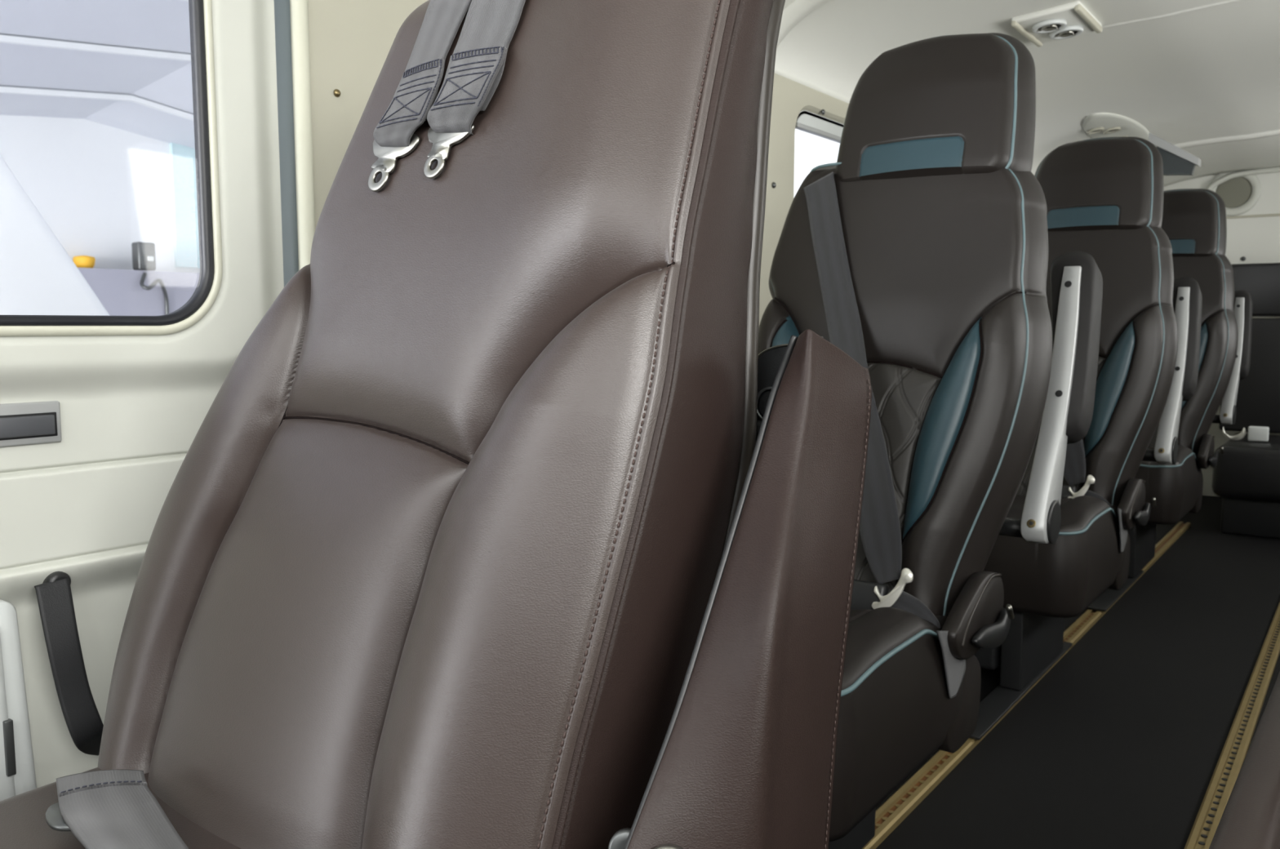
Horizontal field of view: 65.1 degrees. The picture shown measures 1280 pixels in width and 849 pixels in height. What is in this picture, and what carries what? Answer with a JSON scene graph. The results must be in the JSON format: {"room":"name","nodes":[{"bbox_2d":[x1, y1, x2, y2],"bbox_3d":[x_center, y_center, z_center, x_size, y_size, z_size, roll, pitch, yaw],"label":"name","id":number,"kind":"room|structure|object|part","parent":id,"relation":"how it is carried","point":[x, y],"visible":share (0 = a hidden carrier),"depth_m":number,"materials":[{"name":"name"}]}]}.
{"room":"aircraft cabin","nodes":[
{"label":"aircraft cabin","id":0,"kind":"room"},
{"bbox_2d":[307,0,848,324],"bbox_3d":[0.897,-0.186,2.880,0.035,1.300,4.298,4,7,36],"label":"wall","id":1,"kind":"structure","parent":0,"point":[351,42],"depth_m":1.17,"materials":[{"name":"beige plastic"}]},
{"bbox_2d":[0,0,284,788],"bbox_3d":[-0.729,-0.052,0.671,0.048,1.431,1.112,4,7,36],"label":"wall door","id":2,"kind":"structure","parent":1,"relation":"in","point":[86,505],"depth_m":0.98,"materials":[{"name":"white plastic"}]},
{"bbox_2d":[0,599,36,800],"bbox_3d":[-0.598,0.298,0.864,0.051,0.280,0.140,4,7,36],"label":"panel","id":3,"kind":"object","parent":2,"relation":"attached to","point":[17,771],"visible":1,"depth_m":0.89,"materials":[{"name":"grey plastic"}]},
{"bbox_3d":[-0.588,0.301,0.846,0.007,0.258,0.113,4,7,36],"label":"box lid","id":4,"kind":"part","parent":3,"relation":"part of","materials":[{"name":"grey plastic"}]},
{"bbox_2d":[0,400,62,447],"bbox_3d":[-0.564,0.001,0.884,0.010,0.038,0.100,4,7,36],"label":"ashtray","id":5,"kind":"object","parent":2,"relation":"attached to","point":[34,422],"visible":1,"depth_m":0.90,"materials":[{"name":"grey paint"}]},
{"bbox_3d":[-0.561,0.003,0.883,0.004,0.018,0.084,4,7,36],"label":"lid","id":6,"kind":"part","parent":5,"relation":"part of","materials":[{"name":"grey plastic"}]},
{"bbox_2d":[34,571,103,755],"bbox_3d":[-0.523,0.227,0.931,0.043,0.185,0.058,4,7,36],"label":"strap","id":7,"kind":"object","parent":2,"relation":"attached to","point":[84,723],"visible":0.89,"depth_m":0.91,"materials":[{"name":"black"}]},
{"bbox_2d":[0,0,222,336],"bbox_3d":[-0.656,-0.413,0.698,0.013,0.706,0.760,4,7,36],"label":"window frame","id":8,"kind":"structure","parent":2,"relation":"attached to","point":[205,295],"depth_m":1.00,"materials":[{"name":"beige plastic"}]},
{"bbox_2d":[274,0,298,286],"bbox_3d":[-0.402,-0.003,1.141,0.031,1.280,0.026,4,7,36],"label":"door seal","id":9,"kind":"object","parent":1,"relation":"attached to","point":[282,7],"depth_m":1.10,"materials":[{"name":"grey rubber"}]},
{"bbox_2d":[289,0,315,270],"bbox_3d":[-0.376,-0.014,1.147,0.020,1.300,0.020,4,7,36],"label":"trim","id":10,"kind":"structure","parent":1,"relation":"attached to","point":[299,11],"depth_m":1.11,"materials":[{"name":"beige plastic"}]},
{"bbox_2d":[333,88,340,97],"bbox_3d":[-0.345,-0.379,1.144,0.004,0.009,0.009,4,7,36],"label":"screw","id":11,"kind":"object","parent":1,"relation":"attached to","point":[336,92],"visible":1,"depth_m":1.14,"materials":[{"name":"gold metal"}]},
{"bbox_2d":[772,182,776,187],"bbox_3d":[0.263,-0.468,1.958,0.005,0.012,0.012,4,7,36],"label":"screw","id":12,"kind":"object","parent":1,"relation":"attached to","point":[774,184],"visible":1,"depth_m":1.96,"materials":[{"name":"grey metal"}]},
{"bbox_2d":[776,0,830,48],"bbox_3d":[0.884,-0.728,1.396,1.622,0.152,0.050,4,7,36],"label":"trim","id":13,"kind":"structure","parent":1,"relation":"attached to","point":[797,10],"depth_m":1.83,"materials":[{"name":"white plastic"}]},
{"bbox_2d":[795,110,844,142],"bbox_3d":[0.453,-0.542,2.236,0.018,0.303,0.496,4,7,36],"label":"window shade","id":14,"kind":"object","parent":1,"relation":"in","point":[808,122],"depth_m":2.12,"materials":[{"name":"white plastic"}]},
{"bbox_3d":[0.455,-0.628,2.226,0.014,0.010,0.470,4,7,36],"label":"shade rail","id":15,"kind":"part","parent":14,"relation":"part of","materials":[{"name":"grey paint"}]},
{"bbox_2d":[1025,0,1238,47],"bbox_3d":[1.313,-0.789,1.971,1.622,0.143,0.012,4,7,36],"label":"trim","id":16,"kind":"structure","parent":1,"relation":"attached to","point":[1227,1],"depth_m":2.11,"materials":[{"name":"white plastic"}]},
{"bbox_2d":[1173,129,1279,148],"bbox_3d":[2.313,-0.919,3.314,1.622,0.150,0.060,4,7,36],"label":"trim","id":17,"kind":"structure","parent":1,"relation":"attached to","point":[1277,132],"depth_m":3.48,"materials":[{"name":"white plastic"}]},
{"bbox_2d":[773,0,1279,186],"bbox_3d":[1.241,-0.786,1.874,1.706,0.224,5.400,4,7,36],"label":"ceiling","id":18,"kind":"structure","parent":0,"point":[1211,72],"depth_m":2.37,"materials":[{"name":"white plastic"}]},
{"bbox_2d":[1011,0,1102,46],"bbox_3d":[0.888,-0.849,2.131,0.136,0.031,0.200,4,7,36],"label":"ceiling vent","id":19,"kind":"object","parent":18,"relation":"in","point":[1070,20],"visible":1,"depth_m":2.10,"materials":[{"name":"grey plastic"}]},
{"bbox_3d":[0.838,-0.846,2.168,0.012,0.014,0.200,4,7,36],"label":"rail","id":20,"kind":"part","parent":19,"relation":"part of","materials":[{"name":"beige plastic"}]},
{"bbox_3d":[0.938,-0.848,2.094,0.012,0.014,0.200,4,7,36],"label":"rail","id":21,"kind":"part","parent":19,"relation":"part of","materials":[{"name":"beige plastic"}]},
{"bbox_2d":[1082,111,1148,140],"bbox_3d":[1.562,-0.950,3.272,0.148,0.041,0.720,4,7,36],"label":"ceiling light","id":22,"kind":"object","parent":18,"relation":"attached to","point":[1096,125],"visible":0.65,"depth_m":3.14,"materials":[{"name":"white plastic"}]},
{"bbox_2d":[1148,132,1200,175],"bbox_3d":[1.670,-0.847,3.131,0.142,0.140,0.050,4,7,36],"label":"screen","id":23,"kind":"object","parent":18,"relation":"attached to","point":[1176,161],"visible":0.82,"depth_m":3.12,"materials":[{"name":"grey plastic"}]},
{"bbox_3d":[1.673,-0.825,3.132,0.112,0.096,0.030,4,7,36],"label":"screen panel","id":24,"kind":"part","parent":23,"relation":"part of","materials":[{"name":"grey plastic"}]},
{"bbox_2d":[875,495,1279,848],"bbox_3d":[1.107,0.597,1.830,1.740,0.050,5.850,4,7,36],"label":"floor","id":25,"kind":"structure","parent":0,"point":[1120,744],"depth_m":1.91,"materials":[{"name":"black carpet"}]},
{"bbox_2d":[0,0,871,848],"bbox_3d":[-0.276,0.185,0.565,0.610,1.020,0.836,4,7,36],"label":"seat","id":26,"kind":"object","parent":25,"relation":"on","point":[505,522],"visible":0.94,"depth_m":0.61,"materials":[{"name":"brown leather"}]},
{"bbox_2d":[45,769,188,848],"bbox_3d":[-0.309,0.260,0.609,0.064,0.016,0.262,-4,7,-38],"label":"belt","id":27,"kind":"object","parent":26,"relation":"on","point":[106,809],"visible":1,"depth_m":0.66,"materials":[{"name":"grey fabric"}]},
{"bbox_3d":[-0.383,0.261,0.666,0.020,0.004,0.045,-5,8,-43],"label":"buckle plate","id":28,"kind":"part","parent":27,"relation":"part of","materials":[{"name":"grey metal"}]},
{"bbox_2d":[0,767,240,848],"bbox_3d":[-0.391,0.362,0.481,0.477,0.130,0.537,4,7,36],"label":"cushion","id":29,"kind":"object","parent":26,"relation":"on","point":[24,824],"depth_m":0.69,"materials":[{"name":"brown leather"}]},
{"bbox_2d":[368,0,471,191],"bbox_3d":[-0.102,-0.262,0.781,0.215,0.171,0.075,-5,7,-40],"label":"strap","id":30,"kind":"object","parent":26,"relation":"on","point":[416,91],"visible":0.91,"depth_m":0.73,"materials":[{"name":"grey fabric"}]},
{"bbox_2d":[423,0,525,178],"bbox_3d":[-0.056,-0.260,0.748,0.212,0.168,0.076,-5,8,-43],"label":"strap","id":31,"kind":"object","parent":26,"relation":"on","point":[476,65],"visible":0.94,"depth_m":0.69,"materials":[{"name":"grey fabric"}]},
{"bbox_3d":[-0.006,0.219,0.517,0.020,0.021,0.010,1,6,6],"label":"pivot plate","id":32,"kind":"part","parent":26,"relation":"part of","materials":[{"name":"grey metal"}]},
{"bbox_3d":[0.027,0.035,0.610,0.025,0.703,0.310,5,7,40],"label":"panel","id":33,"kind":"part","parent":26,"relation":"part of","materials":[{"name":"brown leather"}]},
{"bbox_3d":[0.057,0.131,0.548,0.060,0.365,0.226,4,7,36],"label":"armrest","id":34,"kind":"part","parent":26,"relation":"part of","materials":[{"name":"brown leather"}]},
{"bbox_2d":[758,32,1102,848],"bbox_3d":[0.306,0.005,1.410,0.487,1.170,0.778,4,7,36],"label":"passenger seat","id":35,"kind":"object","parent":25,"relation":"on","point":[943,209],"visible":0.53,"depth_m":1.41,"materials":[{"name":"brown leather"}]},
{"bbox_3d":[0.222,0.509,1.305,0.042,0.187,0.330,4,7,36],"label":"leg","id":36,"kind":"part","parent":35,"relation":"part of","materials":[{"name":"black plastic"}]},
{"bbox_2d":[803,171,965,698],"bbox_3d":[0.322,-0.018,1.430,0.137,0.717,0.446,-2,6,-17],"label":"belt","id":37,"kind":"object","parent":35,"relation":"attached to","point":[879,526],"visible":0.76,"depth_m":1.39,"materials":[{"name":"grey fabric"}]},
{"bbox_3d":[0.339,0.222,1.346,0.053,0.060,0.016,3,6,25],"label":"latch plate","id":38,"kind":"part","parent":37,"relation":"part of","materials":[{"name":"silver metal"}]},
{"bbox_2d":[828,607,964,842],"bbox_3d":[0.200,0.331,1.291,0.312,0.200,0.410,4,7,36],"label":"cushion","id":39,"kind":"object","parent":35,"relation":"on","point":[896,709],"depth_m":1.17,"materials":[{"name":"brown leather"}]},
{"bbox_3d":[0.319,0.085,1.453,0.203,0.347,0.104,4,7,36],"label":"panel","id":40,"kind":"part","parent":35,"relation":"part of","materials":[{"name":"black leather"}]},
{"bbox_3d":[0.359,-0.036,1.495,0.465,0.737,0.300,4,7,36],"label":"backrest","id":41,"kind":"part","parent":35,"relation":"part of","materials":[{"name":"brown leather"}]},
{"bbox_3d":[0.477,0.284,1.356,0.008,0.045,0.147,4,7,36],"label":"recline lever","id":42,"kind":"part","parent":35,"relation":"part of","materials":[{"name":"black plastic"}]},
{"bbox_2d":[862,521,1191,848],"bbox_3d":[0.946,0.520,2.287,0.038,0.013,3.700,4,7,36],"label":"track","id":43,"kind":"object","parent":25,"relation":"on","point":[895,809],"visible":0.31,"depth_m":1.67,"materials":[{"name":"gold metal"}]},
{"bbox_2d":[968,641,1072,740],"bbox_3d":[0.779,0.532,2.062,0.054,0.006,0.660,4,7,36],"label":"rail cover","id":44,"kind":"object","parent":43,"relation":"on","point":[994,706],"visible":0.44,"depth_m":1.95,"materials":[{"name":"black plastic"}]},
{"bbox_2d":[1086,570,1143,611],"bbox_3d":[1.330,0.458,2.801,0.054,0.006,0.510,4,7,36],"label":"rail cover","id":45,"kind":"object","parent":43,"relation":"on","point":[1108,597],"visible":0.57,"depth_m":2.70,"materials":[{"name":"black plastic"}]},
{"bbox_2d":[973,136,1202,690],"bbox_3d":[0.926,-0.078,2.241,0.487,1.170,0.778,4,7,36],"label":"passenger seat","id":46,"kind":"object","parent":25,"relation":"on","point":[1104,196],"visible":0.49,"depth_m":2.20,"materials":[{"name":"brown leather"}]},
{"bbox_3d":[0.791,0.402,2.234,0.140,0.158,0.430,4,7,36],"label":"seat","id":47,"kind":"part","parent":46,"relation":"part of","materials":[{"name":"black plastic"}]},
{"bbox_3d":[0.842,0.426,2.136,0.042,0.187,0.330,4,7,36],"label":"leg","id":48,"kind":"part","parent":46,"relation":"part of","materials":[{"name":"black plastic"}]},
{"bbox_2d":[983,494,1123,617],"bbox_3d":[0.820,0.248,2.123,0.312,0.200,0.410,4,7,36],"label":"cushion","id":49,"kind":"object","parent":46,"relation":"on","point":[1061,579],"depth_m":1.94,"materials":[{"name":"brown leather"}]},
{"bbox_3d":[0.938,0.002,2.284,0.203,0.347,0.104,4,7,36],"label":"panel","id":50,"kind":"part","parent":46,"relation":"part of","materials":[{"name":"silver metal"}]},
{"bbox_2d":[1061,439,1127,552],"bbox_3d":[0.941,-0.101,2.262,0.137,0.717,0.446,-2,6,-17],"label":"belt","id":51,"kind":"object","parent":46,"relation":"attached to","point":[1074,472],"visible":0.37,"depth_m":2.19,"materials":[{"name":"grey fabric"}]},
{"bbox_3d":[0.959,0.139,2.178,0.053,0.060,0.016,3,6,25],"label":"latch plate","id":52,"kind":"part","parent":51,"relation":"part of","materials":[{"name":"silver metal"}]},
{"bbox_3d":[0.978,-0.119,2.326,0.465,0.737,0.300,4,7,36],"label":"backrest","id":53,"kind":"part","parent":46,"relation":"part of","materials":[{"name":"brown leather"}]},
{"bbox_3d":[1.096,0.201,2.187,0.008,0.045,0.147,4,7,36],"label":"recline lever","id":54,"kind":"part","parent":46,"relation":"part of","materials":[{"name":"black plastic"}]},
{"bbox_2d":[1127,188,1252,577],"bbox_3d":[1.593,-0.167,3.137,0.487,1.170,0.778,4,7,36],"label":"passenger seat","id":55,"kind":"object","parent":25,"relation":"on","point":[1194,224],"visible":0.34,"depth_m":3.10,"materials":[{"name":"brown leather"}]},
{"bbox_3d":[1.509,0.337,3.032,0.042,0.187,0.330,4,7,36],"label":"leg","id":56,"kind":"part","parent":55,"relation":"part of","materials":[{"name":"black plastic"}]},
{"bbox_3d":[1.605,-0.087,3.179,0.203,0.347,0.104,4,7,36],"label":"panel","id":57,"kind":"part","parent":55,"relation":"part of","materials":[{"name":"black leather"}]},
{"bbox_2d":[1134,444,1200,524],"bbox_3d":[1.487,0.159,3.018,0.312,0.200,0.410,4,7,36],"label":"cushion","id":58,"kind":"object","parent":55,"relation":"on","point":[1175,488],"depth_m":2.81,"materials":[{"name":"brown leather"}]},
{"bbox_3d":[1.645,-0.208,3.222,0.465,0.737,0.300,4,7,36],"label":"backrest","id":59,"kind":"part","parent":55,"relation":"part of","materials":[{"name":"brown leather"}]},
{"bbox_3d":[1.763,0.112,3.083,0.008,0.045,0.147,4,7,36],"label":"recline lever","id":60,"kind":"part","parent":55,"relation":"part of","materials":[{"name":"black plastic"}]},
{"bbox_2d":[1184,601,1279,848],"bbox_3d":[1.204,0.551,1.973,0.034,0.013,3.500,4,7,36],"label":"track","id":61,"kind":"object","parent":25,"relation":"on","point":[1233,753],"visible":1,"depth_m":1.77,"materials":[{"name":"gold metal"}]},
{"bbox_2d":[1208,671,1279,848],"bbox_3d":[0.689,0.076,0.687,0.477,1.170,1.096,4,7,36],"label":"passenger seat","id":62,"kind":"object","parent":25,"relation":"on","point":[1250,819],"visible":1,"depth_m":0.77,"materials":[{"name":"brown leather"}]},
{"bbox_2d":[1212,262,1279,539],"bbox_3d":[2.610,-0.096,3.544,1.020,0.990,0.690,4,7,36],"label":"bench","id":63,"kind":"object","parent":25,"relation":"on","point":[1246,476],"visible":0.63,"depth_m":3.88,"materials":[{"name":"black leather"}]},
{"bbox_2d":[1222,426,1269,441],"bbox_3d":[2.235,0.033,3.699,0.147,0.055,0.030,4,7,36],"label":"belt","id":64,"kind":"object","parent":63,"relation":"on","point":[1255,433],"visible":1,"depth_m":3.67,"materials":[{"name":"silver metal"}]},
{"bbox_3d":[2.207,0.034,3.721,0.075,0.048,0.012,4,7,36],"label":"latch plate","id":65,"kind":"part","parent":64,"relation":"part of","materials":[{"name":"silver metal"}]},
{"bbox_2d":[1212,433,1279,502],"bbox_3d":[2.600,0.174,3.516,0.970,0.186,0.590,4,7,36],"label":"cushion","id":66,"kind":"object","parent":63,"relation":"on","point":[1246,471],"depth_m":3.51,"materials":[{"name":"black leather"}]},
{"bbox_3d":[2.778,-0.174,3.765,1.020,0.450,0.124,4,7,36],"label":"backrest","id":67,"kind":"part","parent":63,"relation":"part of","materials":[{"name":"black leather"}]},
{"bbox_3d":[2.779,-0.509,3.733,1.020,0.206,0.120,4,7,36],"label":"backrest","id":68,"kind":"part","parent":63,"relation":"part of","materials":[{"name":"black leather"}]},
{"bbox_2d":[1163,172,1279,497],"bbox_3d":[2.861,-0.458,4.103,1.720,1.600,0.040,4,7,36],"label":"wall","id":69,"kind":"structure","parent":0,"point":[1257,239],"depth_m":4.24,"materials":[{"name":"white plastic"}]},
{"bbox_2d":[1209,171,1261,216],"bbox_3d":[2.527,-0.990,4.265,0.199,0.199,0.014,4,7,36],"label":"speaker","id":70,"kind":"object","parent":69,"relation":"attached to","point":[1239,195],"visible":0.79,"depth_m":4.25},
{"bbox_2d":[1215,176,1252,208],"bbox_3d":[2.529,-0.990,4.267,0.139,0.139,0.008,4,7,36],"label":"grille","id":71,"kind":"object","parent":70,"relation":"attached to","point":[1235,193],"depth_m":4.26,"materials":[{"name":"grey plastic"}]},
{"bbox_2d":[1205,166,1279,190],"bbox_3d":[2.838,-0.931,4.023,1.026,0.257,0.024,4,7,36],"label":"trim","id":72,"kind":"structure","parent":69,"relation":"attached to","point":[1270,170],"depth_m":4.22,"materials":[{"name":"white plastic"}]},
{"bbox_2d":[1240,256,1245,261],"bbox_3d":[2.568,-0.706,4.267,0.020,0.020,0.008,4,7,36],"label":"screw","id":73,"kind":"object","parent":69,"relation":"attached to","point":[1242,258],"visible":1,"depth_m":4.26,"materials":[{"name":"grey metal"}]},
{"bbox_2d":[1226,213,1279,218],"bbox_3d":[2.848,-0.862,4.044,1.640,0.010,0.010,4,7,36],"label":"trim","id":74,"kind":"structure","parent":69,"relation":"attached to","point":[1277,214],"depth_m":4.23,"materials":[{"name":"white plastic"}]},
{"label":"outside","id":75,"kind":"structure","parent":0,"visible":0},
{"bbox_2d":[77,267,199,315],"bbox_3d":[-8.219,0.460,3.856,0.280,2.622,20.300,4,7,36],"label":"dado","id":76,"kind":"object","parent":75,"point":[120,291],"depth_m":8.69,"materials":[{"name":"grey paint"}]},
{"bbox_2d":[72,255,95,267],"bbox_3d":[-4.695,-1.371,8.466,0.200,0.110,0.163,4,7,36],"label":"basin","id":77,"kind":"object","parent":76,"relation":"on","point":[80,261],"visible":0.84,"depth_m":8.40,"materials":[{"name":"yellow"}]},
{"bbox_2d":[131,241,155,271],"bbox_3d":[-4.330,-1.469,8.757,0.150,0.243,0.155,4,7,36],"label":"dispenser","id":78,"kind":"object","parent":76,"relation":"on","point":[144,258],"visible":1,"depth_m":8.71,"materials":[{"name":"grey metal"}]},
{"bbox_3d":[-4.266,-1.447,8.736,0.020,0.043,0.055,4,7,36],"label":"panel","id":79,"kind":"part","parent":78,"relation":"part of","materials":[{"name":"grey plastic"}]},
{"bbox_2d":[139,271,168,314],"bbox_3d":[-4.225,-1.004,8.765,0.140,0.648,0.272,4,7,36],"label":"hose","id":80,"kind":"object","parent":76,"relation":"attached to","point":[154,282],"visible":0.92,"depth_m":8.71,"materials":[{"name":"grey rubber"}]},
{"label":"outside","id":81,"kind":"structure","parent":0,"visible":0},
{"bbox_2d":[0,0,195,148],"bbox_3d":[-2.987,-2.314,4.748,7.500,2.000,12.000,4,7,36],"label":"roof","id":82,"kind":"structure","parent":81,"point":[159,25],"depth_m":7.13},
{"bbox_2d":[0,34,191,61],"bbox_3d":[-4.393,-2.080,5.819,0.040,0.940,12.000,4,7,36],"label":"beam","id":83,"kind":"structure","parent":82,"relation":"attached to","point":[3,38],"depth_m":6.72,"materials":[{"name":"white metal"}]},
{"bbox_2d":[0,86,193,120],"bbox_3d":[-5.276,-2.011,6.484,0.040,0.940,12.000,4,7,36],"label":"beam","id":84,"kind":"structure","parent":82,"relation":"attached to","point":[2,89],"depth_m":7.81,"materials":[{"name":"white metal"}]},
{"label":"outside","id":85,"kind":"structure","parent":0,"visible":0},
{"bbox_2d":[0,114,199,272],"bbox_3d":[-8.412,-3.225,3.633,0.200,6.800,20.300,4,7,36],"label":"wall","id":86,"kind":"structure","parent":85,"point":[101,189],"depth_m":8.64,"materials":[{"name":"white paint"}]},
{"bbox_2d":[169,142,199,267],"bbox_3d":[-3.434,-2.122,10.286,0.040,1.126,2.798,4,7,36],"label":"window","id":87,"kind":"structure","parent":86,"relation":"in","point":[183,162],"depth_m":9.23,"materials":[{"name":"white glass"}]},
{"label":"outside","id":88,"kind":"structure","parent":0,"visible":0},
{"bbox_2d":[0,155,110,315],"bbox_3d":[-1.462,-0.720,1.321,0.136,3.164,2.299,4,7,36],"label":"strut","id":89,"kind":"object","parent":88,"point":[38,277],"visible":0.13,"depth_m":1.80,"materials":[{"name":"white paint"}]}
]}

